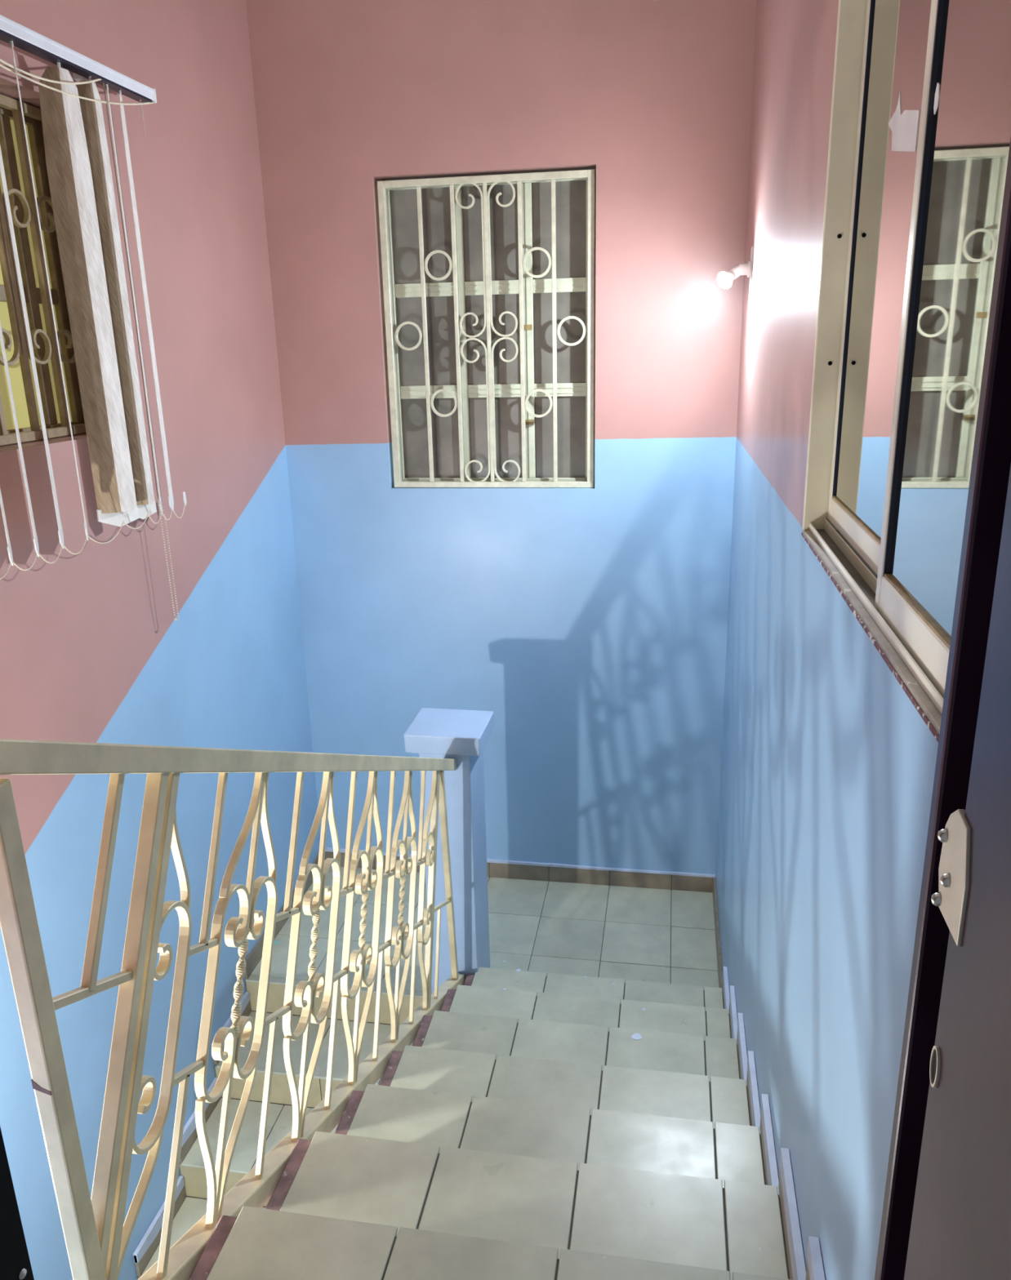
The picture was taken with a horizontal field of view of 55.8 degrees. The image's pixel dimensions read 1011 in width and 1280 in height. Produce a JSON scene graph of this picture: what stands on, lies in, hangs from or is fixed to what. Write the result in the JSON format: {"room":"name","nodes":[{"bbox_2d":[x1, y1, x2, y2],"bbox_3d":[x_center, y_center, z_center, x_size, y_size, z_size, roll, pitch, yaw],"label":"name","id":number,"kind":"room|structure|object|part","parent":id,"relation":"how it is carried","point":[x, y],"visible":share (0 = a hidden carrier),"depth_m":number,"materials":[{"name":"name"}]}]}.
{"room":"stairwell","nodes":[
{"label":"stairwell","id":0,"kind":"room"},
{"bbox_2d":[0,0,319,1279],"bbox_3d":[-1.427,0.395,2.710,0.240,5.493,3.930,2,17,10],"label":"wall","id":1,"kind":"structure","parent":0,"point":[93,648],"depth_m":3.29,"materials":[{"name":"paint"}]},
{"bbox_2d":[0,106,84,433],"bbox_3d":[-1.516,-0.903,2.274,0.040,0.923,1.480,2,17,10],"label":"window","id":2,"kind":"structure","parent":1,"relation":"in","point":[8,144],"depth_m":2.84,"materials":[{"name":"paint"}]},
{"bbox_3d":[-1.462,-1.200,2.557,0.005,0.455,0.391,2,17,10],"label":"pane","id":3,"kind":"part","parent":2,"relation":"part of","materials":[{"name":"clear glass"}]},
{"bbox_3d":[-1.526,-1.327,2.143,0.040,0.035,1.400,2,17,10],"label":"frame","id":4,"kind":"part","parent":2,"relation":"part of","materials":[{"name":"paint"}]},
{"bbox_3d":[-1.452,-0.770,2.689,0.005,0.353,0.391,2,17,10],"label":"pane","id":5,"kind":"part","parent":2,"relation":"part of","materials":[{"name":"clear glass"}]},
{"bbox_3d":[-1.413,-1.284,2.828,0.005,0.455,0.098,2,17,10],"label":"pane","id":6,"kind":"part","parent":2,"relation":"part of","materials":[{"name":"clear glass"}]},
{"bbox_3d":[-1.505,-0.479,2.404,0.040,0.035,1.400,2,17,10],"label":"frame","id":7,"kind":"part","parent":2,"relation":"part of","materials":[{"name":"paint"}]},
{"bbox_3d":[-1.403,-0.855,2.960,0.005,0.353,0.098,2,17,10],"label":"pane","id":8,"kind":"part","parent":2,"relation":"part of","materials":[{"name":"clear glass"}]},
{"bbox_3d":[-1.395,-1.114,2.951,0.040,0.923,0.040,2,17,10],"label":"frame","id":9,"kind":"part","parent":2,"relation":"part of","materials":[{"name":"paint"}]},
{"bbox_2d":[0,93,85,445],"bbox_3d":[-1.452,-0.901,2.263,0.024,0.916,1.472,2,17,10],"label":"window grille","id":10,"kind":"object","parent":1,"relation":"in","point":[21,350],"visible":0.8,"depth_m":2.72,"materials":[{"name":"metal"}]},
{"bbox_3d":[-1.462,-1.326,2.132,0.024,0.026,1.420,2,17,10],"label":"frame","id":11,"kind":"part","parent":10,"relation":"part of","materials":[{"name":"paint"}]},
{"bbox_3d":[-1.441,-0.476,2.393,0.024,0.027,1.420,2,17,10],"label":"frame","id":12,"kind":"part","parent":10,"relation":"part of","materials":[{"name":"paint"}]},
{"bbox_2d":[0,14,186,620],"bbox_3d":[-1.261,-0.684,2.447,0.116,1.675,1.664,2,17,10],"label":"vertical blind","id":13,"kind":"object","parent":1,"relation":"attached to","point":[78,167],"visible":1,"depth_m":2.75,"materials":[{"name":"white fabric"}]},
{"bbox_3d":[-1.260,-0.170,2.374,0.003,0.038,0.107,2,17,10],"label":"bead chain","id":14,"kind":"part","parent":13,"relation":"part of","materials":[{"name":"white plastic"}]},
{"bbox_3d":[-1.243,-0.200,2.473,0.003,0.039,0.107,2,17,10],"label":"bead chain","id":15,"kind":"part","parent":13,"relation":"part of","materials":[{"name":"white plastic"}]},
{"bbox_3d":[-1.225,-0.229,2.574,0.003,0.044,0.110,2,17,10],"label":"bead chain","id":16,"kind":"part","parent":13,"relation":"part of","materials":[{"name":"white plastic"}]},
{"bbox_3d":[-1.207,-1.458,2.383,0.006,0.077,0.717,2,17,9],"label":"slack cord","id":17,"kind":"part","parent":13,"relation":"part of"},
{"bbox_3d":[-1.206,-0.262,2.680,0.003,0.043,0.119,2,17,10],"label":"bead chain","id":18,"kind":"part","parent":13,"relation":"part of","materials":[{"name":"white plastic"}]},
{"bbox_3d":[-1.204,-1.470,2.424,0.006,0.097,1.202,2,17,10],"label":"slack cord","id":19,"kind":"part","parent":13,"relation":"part of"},
{"bbox_3d":[-1.180,-0.311,2.825,0.003,0.046,0.195,2,17,10],"label":"bead chain","id":20,"kind":"part","parent":13,"relation":"part of","materials":[{"name":"white plastic"}]},
{"bbox_3d":[-1.149,-1.026,2.945,0.005,1.230,0.045,-7,18,-17],"label":"control cord","id":21,"kind":"part","parent":13,"relation":"part of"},
{"bbox_3d":[-1.152,-0.365,2.982,0.003,0.036,0.146,2,17,10],"label":"bead chain","id":22,"kind":"part","parent":13,"relation":"part of","materials":[{"name":"white plastic"}]},
{"bbox_3d":[-1.133,-0.396,3.090,0.003,0.040,0.086,2,17,10],"label":"bead chain","id":23,"kind":"part","parent":13,"relation":"part of","materials":[{"name":"white plastic"}]},
{"bbox_3d":[-1.120,-0.415,3.163,0.003,0.036,0.072,2,17,10],"label":"bead chain","id":24,"kind":"part","parent":13,"relation":"part of","materials":[{"name":"white plastic"}]},
{"bbox_3d":[-1.135,-0.258,3.218,0.005,0.403,0.037,2,17,10],"label":"control chain","id":25,"kind":"part","parent":13,"relation":"part of","materials":[{"name":"white plastic"}]},
{"bbox_3d":[-1.107,-0.435,3.238,0.003,0.044,0.091,2,17,10],"label":"bead chain","id":26,"kind":"part","parent":13,"relation":"part of","materials":[{"name":"white plastic"}]},
{"bbox_2d":[244,854,318,979],"bbox_3d":[-1.024,1.264,4.482,0.012,0.084,0.940,2,17,10],"label":"baseboard","id":27,"kind":"structure","parent":1,"relation":"attached to","point":[255,956],"depth_m":4.18,"materials":[{"name":"brown tile"}]},
{"bbox_2d":[245,866,718,997],"bbox_3d":[-0.045,1.392,4.354,1.990,0.131,0.955,2,17,10],"label":"floor","id":28,"kind":"structure","parent":0,"point":[629,933],"depth_m":4.33,"materials":[{"name":"tile"}]},
{"bbox_2d":[403,707,493,993],"bbox_3d":[-0.199,0.877,3.814,0.292,1.181,0.278,2,17,10],"label":"column","id":29,"kind":"structure","parent":28,"relation":"on","point":[461,735],"depth_m":3.68,"materials":[{"name":"blue paint"}]},
{"bbox_2d":[188,966,824,1279],"bbox_3d":[0.148,1.330,2.561,1.012,1.353,2.345,2,17,10],"label":"flight","id":30,"kind":"object","parent":28,"relation":"on","point":[532,1126],"visible":0.99,"depth_m":2.02,"materials":[{"name":"beige tile"}]},
{"bbox_2d":[0,738,464,1279],"bbox_3d":[-0.416,0.733,2.358,0.050,2.113,2.466,2,17,10],"label":"stair railing","id":31,"kind":"object","parent":30,"relation":"attached to","point":[97,1238],"visible":1,"depth_m":1.66,"materials":[{"name":"metal"}]},
{"bbox_3d":[-0.589,0.637,1.258,0.027,0.984,0.034,2,17,10],"label":"post","id":32,"kind":"part","parent":31,"relation":"part of","materials":[{"name":"metal"}]},
{"bbox_3d":[-0.567,0.892,1.445,0.015,0.178,0.212,2,17,10],"label":"stem","id":33,"kind":"part","parent":31,"relation":"part of","materials":[{"name":"beige paint"}]},
{"bbox_3d":[-0.532,0.329,1.554,0.015,0.243,0.032,2,17,10],"label":"stem","id":34,"kind":"part","parent":31,"relation":"part of","materials":[{"name":"beige paint"}]},
{"bbox_3d":[-0.528,0.924,1.678,0.015,0.258,0.036,2,17,10],"label":"stem","id":35,"kind":"part","parent":31,"relation":"part of","materials":[{"name":"beige paint"}]},
{"bbox_3d":[-0.427,0.284,2.220,0.050,1.173,2.466,2,17,10],"label":"handrail","id":36,"kind":"part","parent":31,"relation":"part of","materials":[{"name":"metal"}]},
{"bbox_3d":[-0.508,0.940,1.798,0.015,0.178,0.212,2,17,10],"label":"stem","id":37,"kind":"part","parent":31,"relation":"part of","materials":[{"name":"beige paint"}]},
{"bbox_3d":[-0.493,0.360,1.790,0.015,0.163,0.203,2,17,10],"label":"stem","id":38,"kind":"part","parent":31,"relation":"part of","materials":[{"name":"beige paint"}]},
{"bbox_3d":[-0.474,0.377,1.907,0.015,0.243,0.032,2,17,10],"label":"stem","id":39,"kind":"part","parent":31,"relation":"part of","materials":[{"name":"beige paint"}]},
{"bbox_3d":[-0.463,0.975,2.070,0.015,0.264,0.032,2,17,10],"label":"stem","id":40,"kind":"part","parent":31,"relation":"part of","materials":[{"name":"beige paint"}]},
{"bbox_3d":[-0.385,1.196,2.615,0.050,1.077,2.238,2,17,10],"label":"rail","id":41,"kind":"part","parent":31,"relation":"part of","materials":[{"name":"beige metal"}]},
{"bbox_3d":[-0.443,0.993,2.194,0.015,0.179,0.210,2,17,10],"label":"stem","id":42,"kind":"part","parent":31,"relation":"part of","materials":[{"name":"beige paint"}]},
{"bbox_3d":[-0.431,0.411,2.164,0.015,0.164,0.200,2,17,10],"label":"stem","id":43,"kind":"part","parent":31,"relation":"part of","materials":[{"name":"beige paint"}]},
{"bbox_3d":[-0.412,0.428,2.281,0.015,0.246,0.030,2,17,10],"label":"stem","id":44,"kind":"part","parent":31,"relation":"part of","materials":[{"name":"beige paint"}]},
{"bbox_3d":[-0.402,1.024,2.442,0.015,0.267,0.030,2,17,10],"label":"stem","id":45,"kind":"part","parent":31,"relation":"part of","materials":[{"name":"beige paint"}]},
{"bbox_3d":[-0.374,0.458,2.513,0.015,0.167,0.192,2,17,10],"label":"stem","id":46,"kind":"part","parent":31,"relation":"part of","materials":[{"name":"beige paint"}]},
{"bbox_3d":[-0.382,1.043,2.564,0.015,0.182,0.202,2,17,10],"label":"stem","id":47,"kind":"part","parent":31,"relation":"part of","materials":[{"name":"beige paint"}]},
{"bbox_3d":[-0.355,0.476,2.629,0.015,0.250,0.030,2,17,10],"label":"stem","id":48,"kind":"part","parent":31,"relation":"part of","materials":[{"name":"beige paint"}]},
{"bbox_3d":[-0.338,1.075,2.824,0.015,0.271,0.032,2,17,10],"label":"stem","id":49,"kind":"part","parent":31,"relation":"part of","materials":[{"name":"beige paint"}]},
{"bbox_3d":[-0.314,0.506,2.874,0.015,0.171,0.185,2,17,10],"label":"stem","id":50,"kind":"part","parent":31,"relation":"part of","materials":[{"name":"beige paint"}]},
{"bbox_3d":[-0.318,1.094,2.945,0.015,0.186,0.194,2,17,10],"label":"stem","id":51,"kind":"part","parent":31,"relation":"part of","materials":[{"name":"beige paint"}]},
{"bbox_3d":[-0.295,0.524,2.990,0.015,0.253,0.033,2,17,10],"label":"stem","id":52,"kind":"part","parent":31,"relation":"part of","materials":[{"name":"beige paint"}]},
{"bbox_3d":[-0.276,1.126,3.198,0.015,0.274,0.037,2,17,10],"label":"stem","id":53,"kind":"part","parent":31,"relation":"part of","materials":[{"name":"beige paint"}]},
{"bbox_3d":[-0.255,0.554,3.228,0.015,0.174,0.177,2,17,10],"label":"stem","id":54,"kind":"part","parent":31,"relation":"part of","materials":[{"name":"beige paint"}]},
{"bbox_3d":[-0.213,0.890,3.535,0.022,0.929,0.110,2,17,10],"label":"post","id":55,"kind":"part","parent":31,"relation":"part of","materials":[{"name":"beige metal"}]},
{"bbox_2d":[245,0,756,884],"bbox_3d":[0.019,-0.183,4.477,2.390,5.493,0.220,2,17,10],"label":"wall","id":56,"kind":"structure","parent":0,"point":[591,624],"depth_m":4.13,"materials":[{"name":"paint"}]},
{"bbox_2d":[377,168,595,488],"bbox_3d":[-0.071,-1.286,4.070,0.900,1.266,0.034,2,17,10],"label":"window grille","id":57,"kind":"object","parent":56,"relation":"in","point":[589,174],"visible":1,"depth_m":4.05,"materials":[{"name":"beige metal"}]},
{"bbox_3d":[-0.501,-1.301,4.142,0.029,1.260,0.028,2,17,10],"label":"frame","id":58,"kind":"part","parent":57,"relation":"part of","materials":[{"name":"beige metal"}]},
{"bbox_3d":[-0.086,-1.877,3.888,0.842,0.028,0.028,2,17,10],"label":"frame","id":59,"kind":"part","parent":57,"relation":"part of","materials":[{"name":"beige metal"}]},
{"bbox_3d":[-0.057,-0.693,4.252,0.900,0.026,0.034,2,17,10],"label":"frame","id":60,"kind":"part","parent":57,"relation":"part of","materials":[{"name":"beige metal"}]},
{"bbox_3d":[0.358,-1.276,3.996,0.029,1.260,0.028,2,17,10],"label":"frame","id":61,"kind":"part","parent":57,"relation":"part of","materials":[{"name":"beige metal"}]},
{"bbox_2d":[385,168,595,484],"bbox_3d":[-0.064,-1.311,4.129,0.908,1.269,0.051,2,17,10],"label":"window","id":62,"kind":"structure","parent":56,"relation":"in","point":[571,195],"depth_m":4.11,"materials":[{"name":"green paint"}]},
{"bbox_3d":[-0.491,-1.323,4.202,0.040,1.269,0.050,2,17,10],"label":"frame","id":63,"kind":"part","parent":62,"relation":"part of","materials":[{"name":"beige metal"}]},
{"bbox_3d":[-0.353,-1.715,4.056,0.260,0.371,0.005,2,17,10],"label":"pane","id":64,"kind":"part","parent":62,"relation":"part of","materials":[{"name":"grey glass"}]},
{"bbox_3d":[-0.343,-1.307,4.181,0.260,0.370,0.005,2,17,10],"label":"pane","id":65,"kind":"part","parent":62,"relation":"part of","materials":[{"name":"grey glass"}]},
{"bbox_3d":[-0.334,-0.909,4.303,0.260,0.351,0.005,2,17,10],"label":"pane","id":66,"kind":"part","parent":62,"relation":"part of","materials":[{"name":"grey glass"}]},
{"bbox_3d":[-0.078,-1.901,3.949,0.828,0.035,0.050,2,17,10],"label":"frame","id":67,"kind":"part","parent":62,"relation":"part of","materials":[{"name":"beige metal"}]},
{"bbox_3d":[-0.056,-1.706,4.006,0.246,0.371,0.005,2,17,10],"label":"pane","id":68,"kind":"part","parent":62,"relation":"part of","materials":[{"name":"grey glass"}]},
{"bbox_3d":[-0.046,-1.299,4.131,0.246,0.370,0.005,2,17,10],"label":"pane","id":69,"kind":"part","parent":62,"relation":"part of","materials":[{"name":"grey glass"}]},
{"bbox_3d":[-0.049,-0.719,4.311,0.828,0.030,0.050,2,17,10],"label":"frame","id":70,"kind":"part","parent":62,"relation":"part of","materials":[{"name":"beige metal"}]},
{"bbox_3d":[-0.037,-0.901,4.253,0.246,0.351,0.005,2,17,10],"label":"pane","id":71,"kind":"part","parent":62,"relation":"part of","materials":[{"name":"grey glass"}]},
{"bbox_3d":[0.224,-1.698,3.958,0.226,0.371,0.005,2,17,10],"label":"pane","id":72,"kind":"part","parent":62,"relation":"part of","materials":[{"name":"grey glass"}]},
{"bbox_3d":[0.233,-1.291,4.083,0.226,0.370,0.005,2,17,10],"label":"pane","id":73,"kind":"part","parent":62,"relation":"part of","materials":[{"name":"grey glass"}]},
{"bbox_3d":[0.243,-0.893,4.206,0.226,0.351,0.005,2,17,10],"label":"pane","id":74,"kind":"part","parent":62,"relation":"part of","materials":[{"name":"grey glass"}]},
{"bbox_3d":[0.364,-1.299,4.057,0.040,1.269,0.050,2,17,10],"label":"frame","id":75,"kind":"part","parent":62,"relation":"part of","materials":[{"name":"beige paint"}]},
{"bbox_2d":[324,847,715,892],"bbox_3d":[0.031,1.144,4.764,1.988,0.101,0.013,2,17,10],"label":"baseboard","id":76,"kind":"structure","parent":56,"relation":"attached to","point":[552,872],"depth_m":4.69,"materials":[{"name":"brown tile"}]},
{"bbox_2d":[715,0,937,1279],"bbox_3d":[0.675,0.553,2.029,0.160,5.493,4.600,2,17,10],"label":"wall","id":77,"kind":"structure","parent":0,"point":[828,764],"depth_m":1.87,"materials":[{"name":"paint"}]},
{"bbox_2d":[712,877,722,991],"bbox_3d":[0.926,1.319,4.152,0.012,0.084,0.938,2,17,10],"label":"baseboard","id":78,"kind":"structure","parent":77,"relation":"attached to","point":[719,964],"depth_m":4.16,"materials":[{"name":"brown tile"}]},
{"bbox_2d":[717,245,753,322],"bbox_3d":[0.824,-1.270,3.413,0.141,0.255,0.064,-8,18,-20],"label":"wall lamp","id":79,"kind":"object","parent":77,"relation":"attached to","point":[725,279],"visible":1,"depth_m":3.39,"materials":[{"name":"white plastic"}]},
{"bbox_3d":[0.776,-1.278,3.388,0.035,0.055,0.061,-11,20,-29],"label":"bulb","id":80,"kind":"part","parent":79,"relation":"part of","materials":[{"name":"white glass"}]},
{"bbox_2d":[722,271,733,285],"bbox_3d":[0.784,-1.280,3.391,0.055,0.056,0.055,2,17,10],"label":"bulb","id":81,"kind":"object","parent":79,"relation":"in","point":[727,277],"depth_m":3.37,"materials":[{"name":"white glass"}]},
{"bbox_3d":[0.880,-1.275,3.424,0.007,0.255,0.048,2,17,10],"label":"plate","id":82,"kind":"part","parent":79,"relation":"part of","materials":[{"name":"white plastic"}]},
{"bbox_2d":[800,0,1010,742],"bbox_3d":[0.500,-0.694,1.015,0.094,1.447,1.404,2,17,10],"label":"window","id":83,"kind":"structure","parent":77,"relation":"in","point":[909,243],"depth_m":1.18,"materials":[{"name":"beige metal"}]},
{"bbox_3d":[0.606,-0.903,1.669,0.072,1.436,0.014,2,17,10],"label":"frame","id":84,"kind":"part","parent":83,"relation":"part of","materials":[{"name":"beige metal"}]},
{"bbox_3d":[0.578,-0.153,1.516,0.020,0.046,0.665,2,17,10],"label":"rail","id":85,"kind":"part","parent":83,"relation":"part of","materials":[{"name":"beige metal"}]},
{"bbox_3d":[0.517,-0.010,1.225,0.093,0.007,1.404,2,17,10],"label":"sill","id":86,"kind":"part","parent":83,"relation":"part of","materials":[{"name":"metal"}]},
{"bbox_3d":[0.559,-0.795,1.320,0.004,1.298,0.665,2,17,10],"label":"pane","id":87,"kind":"part","parent":83,"relation":"part of","materials":[{"name":"clear glass"}]},
{"bbox_2d":[888,93,919,151],"bbox_3d":[0.559,-0.726,1.345,0.001,0.102,0.203,2,17,10],"label":"paper","id":88,"kind":"object","parent":83,"relation":"attached to","point":[904,127],"visible":1,"depth_m":1.33,"materials":[{"name":"white paper"}]},
{"bbox_3d":[0.446,0.043,0.931,0.020,0.052,0.703,2,17,10],"label":"rail","id":89,"kind":"part","parent":83,"relation":"part of","materials":[{"name":"beige metal"}]},
{"bbox_2d":[933,82,938,114],"bbox_3d":[0.486,-0.611,1.074,0.001,0.032,0.018,2,17,10],"label":"paper","id":90,"kind":"object","parent":83,"relation":"attached to","point":[936,92],"visible":1,"depth_m":1.07,"materials":[{"name":"white paper"}]},
{"bbox_3d":[0.430,-0.604,0.732,0.004,1.302,0.703,2,17,10],"label":"pane","id":91,"kind":"part","parent":83,"relation":"part of","materials":[{"name":"clear glass"}]},
{"bbox_3d":[-0.652,0.991,0.707,1.990,5.493,0.370,2,17,10],"label":"wall","id":92,"kind":"structure","parent":0,"visible":0},
{"bbox_2d":[0,1127,34,1279],"bbox_3d":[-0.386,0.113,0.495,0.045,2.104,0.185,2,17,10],"label":"door","id":93,"kind":"structure","parent":92,"relation":"in","point":[15,1262],"depth_m":0.66,"materials":[{"name":"black metal"}]},
{"bbox_2d":[874,137,1010,1279],"bbox_3d":[0.180,0.217,0.132,0.081,2.094,0.740,2,17,10],"label":"door","id":94,"kind":"structure","parent":92,"relation":"in","point":[946,1213],"depth_m":0.41,"materials":[{"name":"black metal"}]},
{"bbox_3d":[0.195,0.099,0.413,0.003,0.054,0.037,2,17,10],"label":"lock plate","id":95,"kind":"part","parent":94,"relation":"part of","materials":[{"name":"metal"}]},
{"bbox_3d":[-0.515,3.437,1.918,1.990,0.100,0.963,2,17,10],"label":"floor","id":96,"kind":"structure","parent":0,"visible":0},
{"bbox_2d":[133,981,422,1279],"bbox_3d":[-0.828,2.477,3.113,0.919,1.417,2.320,2,17,10],"label":"flight","id":97,"kind":"object","parent":96,"relation":"on","point":[191,1195],"visible":0.3,"depth_m":3.75,"materials":[{"name":"beige tile"}]}
]}

